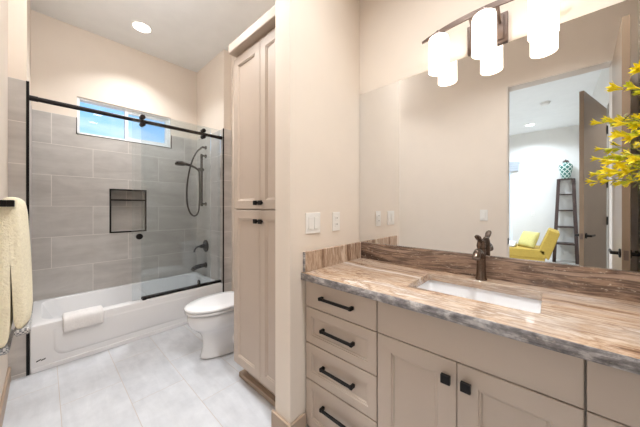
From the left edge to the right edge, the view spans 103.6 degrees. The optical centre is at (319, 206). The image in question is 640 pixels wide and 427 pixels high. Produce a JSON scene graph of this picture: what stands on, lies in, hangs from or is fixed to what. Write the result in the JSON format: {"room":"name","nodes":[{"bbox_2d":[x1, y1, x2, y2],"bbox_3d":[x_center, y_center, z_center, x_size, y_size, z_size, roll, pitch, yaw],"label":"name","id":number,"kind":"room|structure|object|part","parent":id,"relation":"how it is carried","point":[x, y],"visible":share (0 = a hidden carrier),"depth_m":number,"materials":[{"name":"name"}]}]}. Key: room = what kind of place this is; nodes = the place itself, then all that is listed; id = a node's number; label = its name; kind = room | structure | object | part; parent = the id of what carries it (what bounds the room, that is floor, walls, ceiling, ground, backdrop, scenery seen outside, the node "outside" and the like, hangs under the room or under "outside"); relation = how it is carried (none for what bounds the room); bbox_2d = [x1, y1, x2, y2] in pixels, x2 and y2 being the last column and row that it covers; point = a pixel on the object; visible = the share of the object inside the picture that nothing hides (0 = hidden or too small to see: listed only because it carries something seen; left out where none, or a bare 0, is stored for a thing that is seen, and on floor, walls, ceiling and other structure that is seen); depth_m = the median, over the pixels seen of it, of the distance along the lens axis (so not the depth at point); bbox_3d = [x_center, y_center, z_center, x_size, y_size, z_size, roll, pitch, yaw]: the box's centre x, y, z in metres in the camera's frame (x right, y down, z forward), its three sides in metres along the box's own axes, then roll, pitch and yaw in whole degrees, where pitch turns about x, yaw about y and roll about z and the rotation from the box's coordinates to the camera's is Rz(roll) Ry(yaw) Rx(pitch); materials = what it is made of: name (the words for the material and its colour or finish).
{"room":"bathroom","nodes":[
{"label":"bathroom","id":0,"kind":"room"},
{"bbox_2d":[0,0,31,399],"bbox_3d":[-1.256,-0.308,0.901,4.330,3.050,0.218,0,0,42],"label":"wall","id":1,"kind":"structure","parent":0,"point":[15,15],"depth_m":1.78,"materials":[{"name":"beige paint"}]},
{"bbox_2d":[0,367,10,426],"bbox_3d":[-1.261,1.167,0.930,2.463,0.100,0.014,0,0,42],"label":"baseboard","id":2,"kind":"structure","parent":1,"relation":"attached to","point":[4,397],"depth_m":1.52,"materials":[{"name":"beige paint"}]},
{"bbox_2d":[0,200,14,206],"bbox_3d":[-1.391,-0.014,1.103,0.526,0.048,0.092,0,0,42],"label":"towel bar","id":3,"kind":"object","parent":1,"relation":"attached to","point":[3,203],"visible":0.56,"depth_m":0.96,"materials":[{"name":"black metal"}]},
{"bbox_3d":[-1.219,-0.014,0.937,0.020,0.026,0.067,0,0,42],"label":"arm","id":4,"kind":"part","parent":3,"relation":"part of","materials":[{"name":"black metal"}]},
{"bbox_2d":[0,197,32,355],"bbox_3d":[-1.292,0.266,1.061,0.242,0.612,0.108,0,0,42],"label":"hand towel","id":5,"kind":"object","parent":3,"relation":"hanging from","point":[16,286],"visible":0.91,"depth_m":0.99,"materials":[{"name":"beige fabric"}]},
{"bbox_2d":[31,10,196,305],"bbox_3d":[-2.227,-0.308,2.934,0.154,3.050,1.910,0,0,42],"label":"wall","id":6,"kind":"structure","parent":0,"point":[92,196],"depth_m":2.72,"materials":[{"name":"grey tile"}]},
{"bbox_2d":[77,97,169,147],"bbox_3d":[-2.229,-0.939,2.924,0.085,0.380,0.861,0,0,42],"label":"window","id":7,"kind":"structure","parent":6,"relation":"in","point":[126,111],"depth_m":2.90,"materials":[{"name":"white plastic"}]},
{"bbox_3d":[-2.103,-0.939,3.064,0.063,0.336,0.440,0,0,42],"label":"sash","id":8,"kind":"part","parent":7,"relation":"part of","materials":[{"name":"white plastic"}]},
{"bbox_2d":[111,199,144,200],"bbox_3d":[-2.220,-0.079,2.910,0.098,0.015,0.316,0,0,42],"label":"niche shelf","id":9,"kind":"object","parent":6,"relation":"attached to","point":[111,199],"depth_m":2.87,"materials":[{"name":"grey tile"}]},
{"bbox_3d":[-2.184,0.043,2.877,0.014,0.489,0.342,0,0,42],"label":"niche frame","id":10,"kind":"part","parent":6,"relation":"part of","materials":[{"name":"black metal"}]},
{"bbox_2d":[2,324,274,426],"bbox_3d":[-0.685,1.267,1.526,4.330,0.100,1.910,0,0,42],"label":"floor","id":11,"kind":"structure","parent":0,"point":[162,379],"depth_m":1.64,"materials":[{"name":"grey tile"}]},
{"bbox_2d":[30,272,222,373],"bbox_3d":[-1.892,1.046,2.622,0.764,0.343,1.461,0,0,42],"label":"bathtub","id":12,"kind":"object","parent":11,"relation":"on","point":[126,320],"visible":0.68,"depth_m":2.32,"materials":[{"name":"white plastic"}]},
{"bbox_2d":[62,305,103,332],"bbox_3d":[-1.948,0.910,2.075,0.156,0.124,0.246,0,0,42],"label":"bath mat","id":13,"kind":"object","parent":12,"relation":"on","point":[81,318],"visible":1,"depth_m":2.03,"materials":[{"name":"white fabric"}]},
{"bbox_2d":[29,95,221,300],"bbox_3d":[-1.637,-0.013,2.392,0.084,1.771,1.474,0,0,42],"label":"shower door","id":14,"kind":"structure","parent":12,"relation":"on","point":[141,121],"depth_m":2.36,"materials":[{"name":"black metal"}]},
{"bbox_3d":[-1.645,-0.805,2.399,0.034,0.035,1.445,0,0,42],"label":"rail","id":15,"kind":"part","parent":14,"relation":"part of","materials":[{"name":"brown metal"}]},
{"bbox_3d":[-1.665,0.272,2.322,0.030,0.056,0.056,0,0,42],"label":"pull knob","id":16,"kind":"part","parent":14,"relation":"part of","materials":[{"name":"black metal"}]},
{"bbox_3d":[-1.470,-0.007,2.563,0.008,1.731,0.722,0,0,42],"label":"sliding panel","id":17,"kind":"part","parent":14,"relation":"part of","materials":[{"name":"clear glass"}]},
{"bbox_3d":[-1.603,1.033,2.381,0.009,0.218,1.265,0,0,42],"label":"apron panel","id":18,"kind":"part","parent":12,"relation":"part of","materials":[{"name":"white plastic"}]},
{"bbox_2d":[184,291,233,358],"bbox_3d":[-0.777,0.849,2.211,0.420,0.735,0.762,0,0,42],"label":"toilet","id":19,"kind":"object","parent":11,"relation":"on","point":[211,316],"visible":0.38,"depth_m":2.02,"materials":[{"name":"white ceramic"}]},
{"bbox_3d":[-0.865,0.794,2.115,0.376,0.027,0.500,0,0,42],"label":"lid","id":20,"kind":"part","parent":19,"relation":"part of","materials":[{"name":"white ceramic"}]},
{"bbox_3d":[-0.865,0.824,2.115,0.368,0.019,0.492,0,0,42],"label":"seat","id":21,"kind":"part","parent":19,"relation":"part of","materials":[{"name":"white ceramic"}]},
{"bbox_3d":[-0.796,1.027,2.191,0.364,0.380,0.677,0,0,42],"label":"bowl","id":22,"kind":"part","parent":19,"relation":"part of","materials":[{"name":"white ceramic"}]},
{"bbox_2d":[229,5,274,406],"bbox_3d":[-0.228,0.044,1.808,0.540,2.345,0.631,0,0,42],"label":"linen cabinet","id":23,"kind":"object","parent":11,"relation":"on","point":[253,50],"visible":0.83,"depth_m":1.59,"materials":[{"name":"beige paint"}]},
{"bbox_3d":[-0.483,-0.508,1.673,0.316,1.043,0.020,0,0,42],"label":"door","id":24,"kind":"part","parent":23,"relation":"part of","materials":[{"name":"beige paint"}]},
{"bbox_3d":[-0.483,0.551,1.673,0.316,1.060,0.020,0,0,42],"label":"door","id":25,"kind":"part","parent":23,"relation":"part of","materials":[{"name":"beige paint"}]},
{"bbox_3d":[-0.228,-1.097,1.808,0.540,0.063,0.631,0,0,42],"label":"crown","id":26,"kind":"part","parent":23,"relation":"part of","materials":[{"name":"beige paint"}]},
{"bbox_3d":[-0.288,-0.508,1.496,0.204,1.043,0.020,0,0,42],"label":"door","id":27,"kind":"part","parent":23,"relation":"part of","materials":[{"name":"beige paint"}]},
{"bbox_3d":[-0.288,0.551,1.496,0.204,1.060,0.020,0,0,42],"label":"door","id":28,"kind":"part","parent":23,"relation":"part of","materials":[{"name":"beige paint"}]},
{"bbox_2d":[306,281,377,426],"bbox_3d":[0.253,0.804,1.414,0.438,0.826,0.565,0,0,42],"label":"base cabinet","id":29,"kind":"object","parent":11,"relation":"on","point":[342,327],"visible":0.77,"depth_m":1.21,"materials":[{"name":"beige paint"}]},
{"bbox_3d":[0.078,1.032,1.223,0.200,0.016,0.030,0,0,42],"label":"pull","id":30,"kind":"part","parent":29,"relation":"part of","materials":[{"name":"black metal"}]},
{"bbox_3d":[0.072,0.466,1.216,0.200,0.016,0.030,0,0,42],"label":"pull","id":31,"kind":"part","parent":29,"relation":"part of","materials":[{"name":"black metal"}]},
{"bbox_3d":[0.078,0.828,1.223,0.200,0.016,0.030,0,0,42],"label":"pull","id":32,"kind":"part","parent":29,"relation":"part of","materials":[{"name":"black metal"}]},
{"bbox_3d":[0.078,0.633,1.223,0.200,0.016,0.030,0,0,42],"label":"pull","id":33,"kind":"part","parent":29,"relation":"part of","materials":[{"name":"black metal"}]},
{"bbox_3d":[0.089,1.052,1.235,0.434,0.249,0.020,0,0,42],"label":"drawer","id":34,"kind":"part","parent":29,"relation":"part of","materials":[{"name":"beige paint"}]},
{"bbox_3d":[0.089,0.828,1.235,0.434,0.192,0.020,0,0,42],"label":"drawer","id":35,"kind":"part","parent":29,"relation":"part of","materials":[{"name":"beige paint"}]},
{"bbox_3d":[0.089,0.633,1.235,0.434,0.189,0.020,0,0,42],"label":"drawer","id":36,"kind":"part","parent":29,"relation":"part of","materials":[{"name":"beige paint"}]},
{"bbox_3d":[0.089,0.466,1.235,0.434,0.138,0.020,0,0,42],"label":"drawer","id":37,"kind":"part","parent":29,"relation":"part of","materials":[{"name":"beige paint"}]},
{"bbox_2d":[378,301,584,426],"bbox_3d":[0.643,0.804,1.060,0.617,0.826,0.561,0,0,42],"label":"base cabinet","id":38,"kind":"object","parent":11,"relation":"on","point":[433,371],"visible":0.76,"depth_m":0.85,"materials":[{"name":"beige paint"}]},
{"bbox_3d":[0.365,0.858,0.983,0.306,0.638,0.020,0,0,42],"label":"door","id":39,"kind":"part","parent":38,"relation":"part of","materials":[{"name":"beige paint"}]},
{"bbox_3d":[0.441,0.600,0.882,0.031,0.031,0.026,0,0,42],"label":"knob","id":40,"kind":"part","parent":38,"relation":"part of","materials":[{"name":"black metal"}]},
{"bbox_3d":[0.487,0.600,0.841,0.031,0.031,0.026,0,0,42],"label":"knob","id":41,"kind":"part","parent":38,"relation":"part of","materials":[{"name":"black metal"}]},
{"bbox_2d":[301,258,639,374],"bbox_3d":[0.642,0.371,1.059,1.498,0.038,0.570,0,0,42],"label":"countertop","id":42,"kind":"structure","parent":38,"relation":"on","point":[602,330],"depth_m":0.87,"materials":[{"name":"stone"}]},
{"bbox_2d":[417,280,540,312],"bbox_3d":[0.657,0.456,1.090,0.496,0.127,0.336,0,0,42],"label":"sink","id":43,"kind":"object","parent":42,"relation":"in","point":[516,302],"visible":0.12,"depth_m":1.18,"materials":[{"name":"white ceramic"}]},
{"bbox_2d":[472,235,486,280],"bbox_3d":[0.746,0.239,1.183,0.049,0.224,0.156,0,0,42],"label":"faucet","id":44,"kind":"object","parent":42,"relation":"on","point":[479,254],"visible":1,"depth_m":1.20,"materials":[{"name":"brown metal"}]},
{"bbox_3d":[0.743,0.229,1.181,0.034,0.073,0.149,0,0,42],"label":"spout","id":45,"kind":"part","parent":44,"relation":"part of","materials":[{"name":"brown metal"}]},
{"bbox_3d":[0.757,0.163,1.195,0.039,0.071,0.113,0,0,42],"label":"lever","id":46,"kind":"part","parent":44,"relation":"part of","materials":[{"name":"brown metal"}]},
{"bbox_2d":[598,60,639,179],"bbox_3d":[1.078,-0.062,0.726,0.356,0.826,0.214,0,0,21],"label":"flower arrangement","id":47,"kind":"object","parent":42,"relation":"on","point":[624,169],"visible":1,"depth_m":0.81,"materials":[{"name":"yellow plant"}]},
{"bbox_3d":[0.592,0.858,0.775,0.304,0.638,0.020,0,0,42],"label":"door","id":48,"kind":"part","parent":38,"relation":"part of","materials":[{"name":"beige paint"}]},
{"bbox_2d":[585,360,639,426],"bbox_3d":[1.031,0.804,0.703,0.437,0.826,0.565,0,0,42],"label":"base cabinet","id":49,"kind":"object","parent":11,"relation":"on","point":[612,395],"visible":0.46,"depth_m":0.64,"materials":[{"name":"beige paint"}]},
{"bbox_3d":[0.868,0.633,0.524,0.433,0.189,0.020,0,0,42],"label":"drawer","id":50,"kind":"part","parent":49,"relation":"part of","materials":[{"name":"beige paint"}]},
{"bbox_2d":[30,0,274,71],"bbox_3d":[-0.685,-1.883,1.526,4.330,0.100,1.910,0,0,42],"label":"ceiling","id":51,"kind":"structure","parent":0,"point":[188,34],"depth_m":2.48,"materials":[{"name":"paint"}]},
{"bbox_2d":[131,20,152,32],"bbox_3d":[-1.814,-1.829,2.566,0.182,0.008,0.182,0,0,42],"label":"recessed light","id":52,"kind":"object","parent":51,"relation":"in","point":[140,26],"visible":1,"depth_m":2.55,"materials":[{"name":"white plastic"}]},
{"bbox_2d":[275,0,359,426],"bbox_3d":[0.017,-0.308,1.579,0.125,3.050,0.645,0,0,42],"label":"wall partition","id":53,"kind":"structure","parent":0,"point":[317,42],"depth_m":1.38,"materials":[{"name":"beige paint"}]},
{"bbox_2d":[271,410,305,426],"bbox_3d":[-0.171,1.167,1.374,0.155,0.100,0.118,0,0,42],"label":"baseboard","id":54,"kind":"structure","parent":53,"relation":"attached to","point":[277,420],"depth_m":1.34,"materials":[{"name":"beige paint"}]},
{"bbox_2d":[306,213,319,233],"bbox_3d":[-0.037,0.090,1.419,0.010,0.116,0.116,0,0,42],"label":"light switch","id":55,"kind":"object","parent":53,"relation":"attached to","point":[312,219],"visible":1,"depth_m":1.41,"materials":[{"name":"white plastic"}]},
{"bbox_2d":[303,242,360,271],"bbox_3d":[0.101,0.297,1.561,0.020,0.108,0.554,0,0,42],"label":"side splash","id":56,"kind":"object","parent":53,"relation":"attached to","point":[316,259],"visible":0.84,"depth_m":1.50,"materials":[{"name":"stone"}]},
{"bbox_2d":[332,212,339,230],"bbox_3d":[0.102,0.090,1.573,0.008,0.116,0.070,0,0,42],"label":"wall outlet","id":57,"kind":"object","parent":53,"relation":"attached to","point":[335,215],"visible":1,"depth_m":1.56,"materials":[{"name":"white plastic"}]},
{"bbox_2d":[197,0,633,291],"bbox_3d":[-0.118,-0.308,2.147,4.330,3.050,0.227,0,0,42],"label":"wall","id":58,"kind":"structure","parent":0,"point":[392,32],"depth_m":1.74,"materials":[{"name":"beige paint"}]},
{"bbox_2d":[175,146,206,216],"bbox_3d":[-1.582,-0.331,3.095,0.112,0.902,0.361,0,0,42],"label":"shower","id":59,"kind":"object","parent":58,"relation":"attached to","point":[200,170],"visible":1,"depth_m":3.16,"materials":[{"name":"brown metal"}]},
{"bbox_2d":[191,262,206,270],"bbox_3d":[-1.522,0.750,3.160,0.072,0.088,0.184,0,0,42],"label":"tub spout","id":60,"kind":"object","parent":58,"relation":"attached to","point":[198,266],"visible":1,"depth_m":3.15,"materials":[{"name":"brown metal"}]},
{"bbox_2d":[194,240,208,251],"bbox_3d":[-1.512,0.497,3.171,0.156,0.156,0.154,0,0,42],"label":"shower valve","id":61,"kind":"object","parent":58,"relation":"attached to","point":[205,245],"visible":1,"depth_m":3.19,"materials":[{"name":"brown metal"}]},
{"bbox_3d":[-1.517,0.517,3.166,0.051,0.093,0.140,0,0,42],"label":"lever handle","id":62,"kind":"part","parent":61,"relation":"part of","materials":[{"name":"brown metal"}]},
{"bbox_2d":[422,0,559,75],"bbox_3d":[0.785,-0.828,1.204,0.600,0.217,0.161,0,0,42],"label":"vanity light","id":63,"kind":"object","parent":58,"relation":"attached to","point":[488,29],"visible":1,"depth_m":1.15,"materials":[{"name":"dark bronze metal"},{"name":"white frosted glass"}]},
{"bbox_3d":[0.629,-0.809,1.339,0.101,0.180,0.101,0,0,42],"label":"lamp shade","id":64,"kind":"part","parent":63,"relation":"part of","materials":[{"name":"white glass"}]},
{"bbox_3d":[0.767,-0.809,1.180,0.101,0.180,0.101,0,0,42],"label":"lamp shade","id":65,"kind":"part","parent":63,"relation":"part of","materials":[{"name":"white glass"}]},
{"bbox_3d":[0.830,-0.860,1.253,0.170,0.142,0.030,0,0,42],"label":"plate","id":66,"kind":"part","parent":63,"relation":"part of","materials":[{"name":"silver metal"}]},
{"bbox_3d":[0.833,-0.902,1.175,0.013,0.051,0.089,0,0,42],"label":"support arm","id":67,"kind":"part","parent":63,"relation":"part of","materials":[{"name":"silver metal"}]},
{"bbox_3d":[0.937,-0.809,1.059,0.101,0.180,0.101,0,0,42],"label":"lamp shade","id":68,"kind":"part","parent":63,"relation":"part of","materials":[{"name":"white glass"}]},
{"bbox_2d":[359,0,639,271],"bbox_3d":[0.831,-0.272,1.266,1.495,1.028,0.006,0,0,42],"label":"mirror","id":69,"kind":"object","parent":58,"relation":"attached to","point":[507,148],"visible":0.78,"depth_m":1.17,"materials":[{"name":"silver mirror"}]},
{"bbox_2d":[361,242,639,301],"bbox_3d":[0.834,0.297,1.254,1.473,0.108,0.020,0,0,42],"label":"backsplash","id":70,"kind":"structure","parent":58,"relation":"attached to","point":[611,283],"depth_m":1.15,"materials":[{"name":"brown stone"}]}
]}

